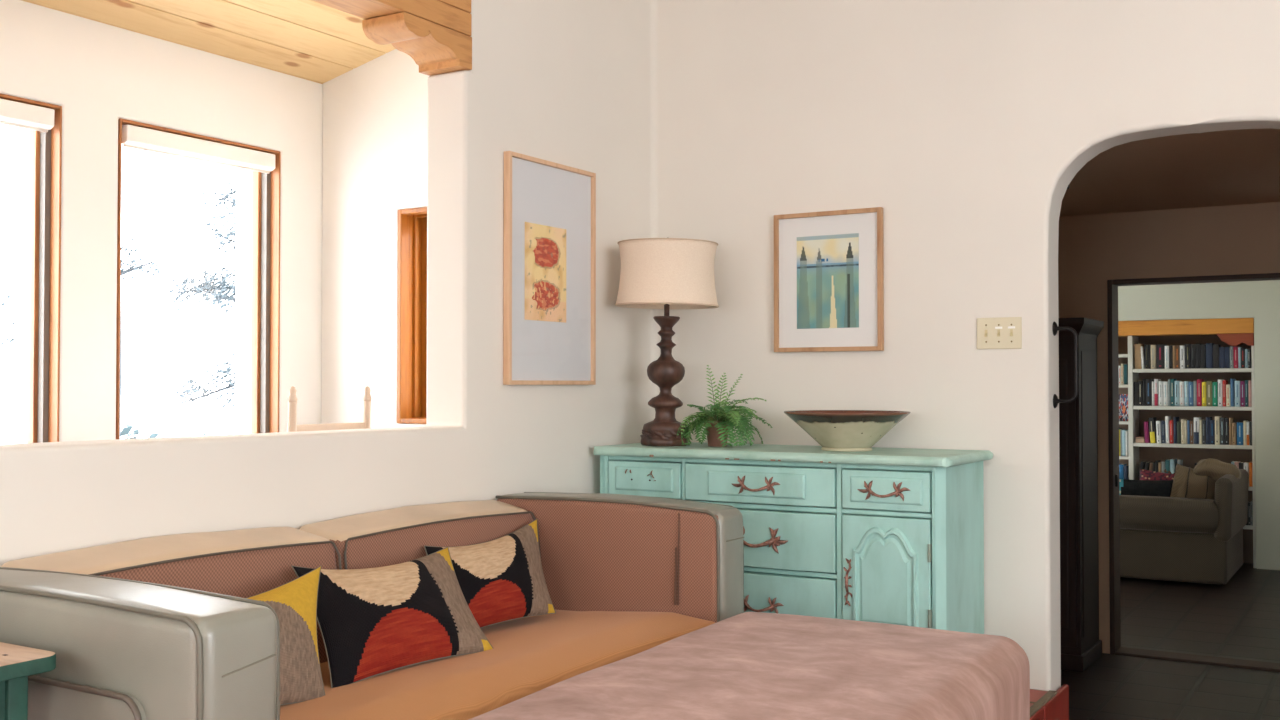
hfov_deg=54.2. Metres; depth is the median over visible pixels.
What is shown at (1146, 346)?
book
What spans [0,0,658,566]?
wall
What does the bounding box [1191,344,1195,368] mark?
book
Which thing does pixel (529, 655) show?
seat cushion
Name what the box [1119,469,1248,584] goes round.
armchair
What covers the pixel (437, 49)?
corbel
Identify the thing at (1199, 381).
book
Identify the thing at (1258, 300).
wall
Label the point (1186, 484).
cushion
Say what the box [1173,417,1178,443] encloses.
book
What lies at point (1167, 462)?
book
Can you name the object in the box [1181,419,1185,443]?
book
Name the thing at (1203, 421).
book
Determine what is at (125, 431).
shrub
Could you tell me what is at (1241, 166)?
ceiling
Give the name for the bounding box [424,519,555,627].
throw pillow
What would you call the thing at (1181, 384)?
book
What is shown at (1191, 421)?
book
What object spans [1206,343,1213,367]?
book
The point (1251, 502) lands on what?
book
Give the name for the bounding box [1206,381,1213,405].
book
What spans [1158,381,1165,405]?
book
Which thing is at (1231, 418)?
book
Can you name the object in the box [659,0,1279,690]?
wall
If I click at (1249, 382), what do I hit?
book
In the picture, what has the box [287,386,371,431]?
chair
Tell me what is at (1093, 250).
wall
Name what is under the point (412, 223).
window
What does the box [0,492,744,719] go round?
sofa
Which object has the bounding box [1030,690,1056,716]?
trim
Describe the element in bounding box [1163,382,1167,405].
book
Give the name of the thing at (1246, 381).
book
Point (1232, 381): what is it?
book
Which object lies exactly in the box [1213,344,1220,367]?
book
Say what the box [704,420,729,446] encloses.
pot
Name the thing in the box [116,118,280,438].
window
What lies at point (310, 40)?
ceiling
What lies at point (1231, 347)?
book
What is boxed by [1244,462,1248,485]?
book
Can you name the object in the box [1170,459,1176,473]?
book
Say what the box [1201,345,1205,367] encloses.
book
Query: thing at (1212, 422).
book
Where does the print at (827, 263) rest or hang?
attached to the framed picture at (829, 265)
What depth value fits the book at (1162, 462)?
10.22 m
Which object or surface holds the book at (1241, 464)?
on the bookcase
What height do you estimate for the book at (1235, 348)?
0.170 m
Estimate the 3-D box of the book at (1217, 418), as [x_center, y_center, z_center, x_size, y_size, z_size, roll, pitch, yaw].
[4.662,0.567,10.081,0.032,0.225,0.152,-1,-1,31]
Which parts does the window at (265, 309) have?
sash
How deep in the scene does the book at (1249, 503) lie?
9.89 m
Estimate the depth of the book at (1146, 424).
10.30 m
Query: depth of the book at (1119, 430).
10.40 m
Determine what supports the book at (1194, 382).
on the bookcase
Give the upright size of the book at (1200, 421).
0.196 m
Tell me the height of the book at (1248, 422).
0.186 m
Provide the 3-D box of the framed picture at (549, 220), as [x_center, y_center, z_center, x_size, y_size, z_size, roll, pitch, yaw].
[-0.328,-0.322,4.656,0.028,0.828,0.555,-1,-1,31]
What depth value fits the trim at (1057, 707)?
4.41 m
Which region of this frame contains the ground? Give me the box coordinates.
[0,412,234,443]
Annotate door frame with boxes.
[1107,273,1279,671]
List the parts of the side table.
leg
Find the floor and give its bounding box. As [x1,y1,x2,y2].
[1061,563,1279,719]
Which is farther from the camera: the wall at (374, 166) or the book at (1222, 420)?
the book at (1222, 420)
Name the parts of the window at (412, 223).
sash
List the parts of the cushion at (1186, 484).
seam cord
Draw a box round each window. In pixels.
[0,93,61,442]
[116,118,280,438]
[397,207,426,423]
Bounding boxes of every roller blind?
[0,98,54,132]
[122,124,275,173]
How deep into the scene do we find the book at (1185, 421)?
10.14 m
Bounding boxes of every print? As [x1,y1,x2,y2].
[524,222,565,322]
[797,233,858,328]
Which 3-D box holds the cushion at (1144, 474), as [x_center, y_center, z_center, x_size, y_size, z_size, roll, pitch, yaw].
[3.967,0.998,9.513,0.368,0.326,0.142,-1,-1,31]
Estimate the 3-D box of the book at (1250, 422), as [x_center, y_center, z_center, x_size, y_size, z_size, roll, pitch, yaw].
[4.872,0.585,9.954,0.015,0.184,0.151,-1,-1,31]
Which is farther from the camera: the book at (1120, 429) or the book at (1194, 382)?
the book at (1120, 429)
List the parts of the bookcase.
shelf, shelf, shelf, shelf, shelf, shelf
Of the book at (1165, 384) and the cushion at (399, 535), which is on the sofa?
the cushion at (399, 535)
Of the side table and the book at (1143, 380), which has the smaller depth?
the side table
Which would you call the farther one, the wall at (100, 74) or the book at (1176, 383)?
the book at (1176, 383)
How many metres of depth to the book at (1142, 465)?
10.32 m
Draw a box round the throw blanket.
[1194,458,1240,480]
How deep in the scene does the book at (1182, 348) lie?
10.16 m
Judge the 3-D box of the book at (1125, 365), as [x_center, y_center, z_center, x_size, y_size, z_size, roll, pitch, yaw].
[4.071,0.121,10.449,0.024,0.168,0.151,-1,-1,31]
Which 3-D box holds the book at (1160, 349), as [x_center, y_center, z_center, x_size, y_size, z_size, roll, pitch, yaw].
[4.303,-0.028,10.311,0.060,0.200,0.152,-1,-1,31]
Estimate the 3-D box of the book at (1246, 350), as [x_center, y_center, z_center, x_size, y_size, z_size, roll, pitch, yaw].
[4.848,-0.010,9.979,0.016,0.152,0.152,-1,-1,31]
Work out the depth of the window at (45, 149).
4.72 m
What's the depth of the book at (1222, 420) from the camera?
10.00 m
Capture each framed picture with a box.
[503,151,595,384]
[774,207,883,351]
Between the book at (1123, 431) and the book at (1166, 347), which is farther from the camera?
the book at (1123, 431)
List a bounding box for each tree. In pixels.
[0,206,169,438]
[155,181,235,410]
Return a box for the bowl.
[784,410,910,451]
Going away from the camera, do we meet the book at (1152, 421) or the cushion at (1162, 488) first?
the cushion at (1162, 488)
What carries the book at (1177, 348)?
on the bookcase
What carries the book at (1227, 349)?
on the bookcase
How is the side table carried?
on the platform
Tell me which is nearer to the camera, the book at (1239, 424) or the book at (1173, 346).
the book at (1239, 424)
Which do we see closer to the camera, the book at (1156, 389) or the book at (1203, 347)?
the book at (1203, 347)
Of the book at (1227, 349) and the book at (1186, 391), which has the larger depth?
the book at (1186, 391)
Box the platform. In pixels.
[1030,689,1047,706]
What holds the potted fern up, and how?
on the dresser
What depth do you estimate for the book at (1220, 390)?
10.01 m
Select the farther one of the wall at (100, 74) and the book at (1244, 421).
the book at (1244, 421)
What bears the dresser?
on the platform
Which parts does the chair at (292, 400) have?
post, post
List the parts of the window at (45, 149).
sash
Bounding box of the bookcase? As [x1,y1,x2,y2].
[1118,335,1255,567]
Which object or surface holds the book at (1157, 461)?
on the bookcase
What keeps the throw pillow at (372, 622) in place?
on the sofa
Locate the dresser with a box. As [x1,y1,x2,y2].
[594,442,992,633]
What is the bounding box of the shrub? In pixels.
[120,424,159,438]
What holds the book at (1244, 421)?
on the bookcase
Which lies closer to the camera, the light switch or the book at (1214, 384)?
the light switch
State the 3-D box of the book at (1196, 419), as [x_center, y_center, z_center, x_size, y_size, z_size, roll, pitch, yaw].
[4.532,0.573,10.160,0.040,0.215,0.152,-1,-1,31]
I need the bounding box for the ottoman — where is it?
[468,612,1029,719]
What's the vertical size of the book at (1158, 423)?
0.184 m
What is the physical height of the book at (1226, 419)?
0.212 m
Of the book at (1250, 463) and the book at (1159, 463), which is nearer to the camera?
the book at (1250, 463)
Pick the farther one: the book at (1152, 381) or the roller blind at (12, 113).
the book at (1152, 381)
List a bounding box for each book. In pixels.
[1119,366,1120,384]
[1119,430,1120,455]
[1119,464,1126,478]
[1120,429,1124,455]
[1121,364,1123,384]
[1122,430,1127,455]
[1124,364,1127,384]
[1124,465,1128,479]
[1126,431,1128,455]
[1133,382,1137,405]
[1135,344,1143,368]
[1138,381,1142,405]
[1138,461,1146,479]
[1140,346,1144,368]
[1142,379,1145,405]
[1144,421,1149,442]
[1144,461,1149,469]
[1145,345,1147,368]
[1145,379,1153,405]
[1148,345,1150,368]
[1148,417,1156,442]
[1151,345,1155,368]
[1152,381,1153,405]
[1154,379,1160,405]
[1155,460,1160,471]
[1156,344,1166,368]
[1156,421,1161,442]
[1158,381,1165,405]
[1158,462,1161,472]
[1161,421,1165,442]
[1161,461,1164,472]
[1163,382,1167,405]
[1164,346,1168,368]
[1165,416,1170,443]
[1165,459,1169,472]
[1168,379,1169,405]
[1169,345,1173,368]
[1170,379,1176,405]
[1170,420,1173,443]
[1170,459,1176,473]
[1173,346,1174,368]
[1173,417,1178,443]
[1174,381,1180,405]
[1175,346,1179,368]
[1177,421,1180,443]
[1179,382,1183,405]
[1180,346,1184,368]
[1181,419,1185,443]
[1184,381,1190,405]
[1184,420,1186,443]
[1185,344,1190,368]
[1187,420,1189,443]
[1188,382,1193,405]
[1190,420,1193,443]
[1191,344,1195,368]
[1193,381,1196,405]
[1194,417,1200,443]
[1195,344,1202,368]
[1197,379,1203,405]
[1199,419,1203,443]
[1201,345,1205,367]
[1202,382,1206,405]
[1202,420,1205,443]
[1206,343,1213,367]
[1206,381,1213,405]
[1206,417,1211,443]
[1210,420,1214,444]
[1212,382,1217,405]
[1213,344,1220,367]
[1215,416,1220,444]
[1218,380,1222,405]
[1219,347,1224,367]
[1220,417,1226,444]
[1222,380,1227,405]
[1225,347,1229,367]
[1225,418,1228,444]
[1226,385,1230,406]
[1229,417,1232,444]
[1230,346,1233,367]
[1230,379,1234,406]
[1232,422,1236,444]
[1234,347,1237,367]
[1235,381,1240,406]
[1237,422,1242,444]
[1238,347,1240,367]
[1239,462,1244,468]
[1240,381,1244,406]
[1241,348,1246,367]
[1243,420,1247,444]
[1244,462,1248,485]
[1245,349,1247,367]
[1245,380,1248,406]
[1246,421,1250,444]
[1248,349,1250,367]
[1248,381,1251,406]
[1248,502,1250,524]
[1249,462,1252,486]
[1250,422,1251,444]
[1250,500,1252,524]
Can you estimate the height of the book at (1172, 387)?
0.221 m
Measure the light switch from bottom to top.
0.115 m
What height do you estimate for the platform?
0.360 m
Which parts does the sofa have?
armrest, armrest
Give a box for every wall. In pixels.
[0,0,322,443]
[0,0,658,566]
[321,49,428,427]
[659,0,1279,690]
[1058,202,1279,653]
[1118,280,1279,569]
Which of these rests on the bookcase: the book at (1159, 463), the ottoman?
the book at (1159, 463)
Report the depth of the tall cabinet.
6.35 m
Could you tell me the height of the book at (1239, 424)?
0.179 m
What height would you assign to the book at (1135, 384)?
0.196 m
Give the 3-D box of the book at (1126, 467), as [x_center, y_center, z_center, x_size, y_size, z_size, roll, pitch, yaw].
[4.069,0.959,10.434,0.030,0.159,0.151,-1,-1,31]
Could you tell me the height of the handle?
0.315 m
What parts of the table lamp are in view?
lamp shade, stem, shade trim, shade trim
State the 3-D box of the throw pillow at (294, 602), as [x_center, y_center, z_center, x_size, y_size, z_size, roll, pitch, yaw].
[-0.880,0.650,2.852,0.206,0.276,0.586,-1,-1,31]
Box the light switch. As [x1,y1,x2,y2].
[977,317,1021,348]
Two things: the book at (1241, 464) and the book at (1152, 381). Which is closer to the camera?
the book at (1241, 464)
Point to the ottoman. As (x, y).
(746, 665)
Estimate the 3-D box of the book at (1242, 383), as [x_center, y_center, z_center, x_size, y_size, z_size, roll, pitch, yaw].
[4.822,0.270,9.989,0.030,0.202,0.152,-1,-1,31]
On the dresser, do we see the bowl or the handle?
the bowl
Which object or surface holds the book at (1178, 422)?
on the bookcase
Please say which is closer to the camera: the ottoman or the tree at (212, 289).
the ottoman
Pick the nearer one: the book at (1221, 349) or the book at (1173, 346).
the book at (1221, 349)
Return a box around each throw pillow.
[247,565,324,705]
[291,547,493,687]
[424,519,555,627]
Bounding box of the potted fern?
[677,365,772,446]
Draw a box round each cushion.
[1,527,336,662]
[280,610,714,719]
[299,500,532,569]
[1119,479,1172,496]
[1140,469,1174,479]
[1170,463,1215,498]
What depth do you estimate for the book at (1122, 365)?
10.40 m
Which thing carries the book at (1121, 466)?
on the bookcase
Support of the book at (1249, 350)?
on the bookcase
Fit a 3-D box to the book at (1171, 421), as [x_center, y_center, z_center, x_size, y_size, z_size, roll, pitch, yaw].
[4.371,0.588,10.257,0.026,0.189,0.152,-1,-1,31]
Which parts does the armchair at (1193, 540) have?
armrest, backrest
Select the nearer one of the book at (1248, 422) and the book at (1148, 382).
the book at (1248, 422)
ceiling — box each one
[22,0,395,83]
[1059,128,1279,216]
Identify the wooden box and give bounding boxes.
[1135,437,1144,442]
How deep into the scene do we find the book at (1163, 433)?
10.23 m
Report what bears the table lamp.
on the dresser
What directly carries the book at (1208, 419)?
on the bookcase
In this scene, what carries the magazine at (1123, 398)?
on the bookcase
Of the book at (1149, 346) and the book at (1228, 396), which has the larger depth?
the book at (1149, 346)
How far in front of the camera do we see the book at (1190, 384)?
10.12 m
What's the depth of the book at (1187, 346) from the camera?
10.14 m
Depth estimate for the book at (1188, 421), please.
10.13 m
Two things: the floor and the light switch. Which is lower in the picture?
the floor
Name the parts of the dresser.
drawer, drawer pull, drawer, drawer pull, drawer pull, drawer, drawer, door pull, drawer pull, raised panel, drawer, door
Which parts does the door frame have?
strike plate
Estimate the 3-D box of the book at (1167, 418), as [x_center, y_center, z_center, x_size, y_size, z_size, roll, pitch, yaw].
[4.344,0.572,10.274,0.031,0.222,0.152,-1,-1,31]
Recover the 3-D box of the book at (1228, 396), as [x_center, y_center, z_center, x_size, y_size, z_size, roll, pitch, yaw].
[4.733,0.285,10.043,0.028,0.175,0.152,-1,-1,31]
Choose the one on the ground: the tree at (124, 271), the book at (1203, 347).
the tree at (124, 271)
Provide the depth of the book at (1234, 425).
9.95 m
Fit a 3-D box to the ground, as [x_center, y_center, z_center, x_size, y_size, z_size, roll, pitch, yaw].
[-23.814,2.382,25.634,58.050,0.200,110.000,-1,-1,31]
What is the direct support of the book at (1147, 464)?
on the bookcase
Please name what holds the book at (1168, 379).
on the bookcase
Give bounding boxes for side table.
[0,642,55,719]
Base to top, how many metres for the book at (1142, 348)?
0.186 m
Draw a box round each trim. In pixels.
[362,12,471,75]
[1030,684,1068,719]
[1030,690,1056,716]
[1217,333,1253,345]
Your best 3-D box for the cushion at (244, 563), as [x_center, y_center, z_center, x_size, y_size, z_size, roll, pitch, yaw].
[-1.121,0.647,3.105,0.246,0.410,0.888,-1,-1,31]
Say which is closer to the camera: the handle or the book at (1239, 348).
the handle
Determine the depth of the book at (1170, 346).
10.21 m
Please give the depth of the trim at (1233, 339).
9.90 m
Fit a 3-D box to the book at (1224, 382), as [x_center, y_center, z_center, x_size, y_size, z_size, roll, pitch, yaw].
[4.709,0.269,10.058,0.023,0.208,0.152,-1,-1,31]
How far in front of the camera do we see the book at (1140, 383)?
10.33 m
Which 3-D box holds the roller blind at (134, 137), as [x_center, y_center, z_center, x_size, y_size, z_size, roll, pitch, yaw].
[-1.861,-0.887,5.305,0.058,0.086,0.768,-1,-1,31]
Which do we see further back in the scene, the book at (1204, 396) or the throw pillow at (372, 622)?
the book at (1204, 396)
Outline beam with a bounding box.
[312,0,471,35]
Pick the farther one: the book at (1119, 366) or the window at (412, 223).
the book at (1119, 366)
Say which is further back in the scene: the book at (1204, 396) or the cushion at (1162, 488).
the book at (1204, 396)
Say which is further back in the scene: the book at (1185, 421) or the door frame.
the book at (1185, 421)
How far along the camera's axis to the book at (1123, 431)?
10.38 m
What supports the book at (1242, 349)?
on the bookcase
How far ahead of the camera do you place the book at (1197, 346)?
10.10 m
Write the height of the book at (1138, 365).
0.205 m
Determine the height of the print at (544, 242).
0.354 m
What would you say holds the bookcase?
on the floor
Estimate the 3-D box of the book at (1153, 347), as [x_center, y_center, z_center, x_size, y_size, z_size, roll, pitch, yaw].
[4.256,-0.025,10.339,0.038,0.195,0.152,-1,-1,31]
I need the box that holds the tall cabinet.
[1059,317,1103,671]
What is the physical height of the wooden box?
0.048 m
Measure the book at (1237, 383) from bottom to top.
0.204 m
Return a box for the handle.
[1052,321,1077,407]
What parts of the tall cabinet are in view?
door, cornice, panel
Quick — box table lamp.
[615,237,718,446]
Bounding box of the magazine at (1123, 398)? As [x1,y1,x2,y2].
[1119,394,1127,420]
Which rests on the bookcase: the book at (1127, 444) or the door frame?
the book at (1127, 444)
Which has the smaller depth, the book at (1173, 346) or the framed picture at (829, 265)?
the framed picture at (829, 265)

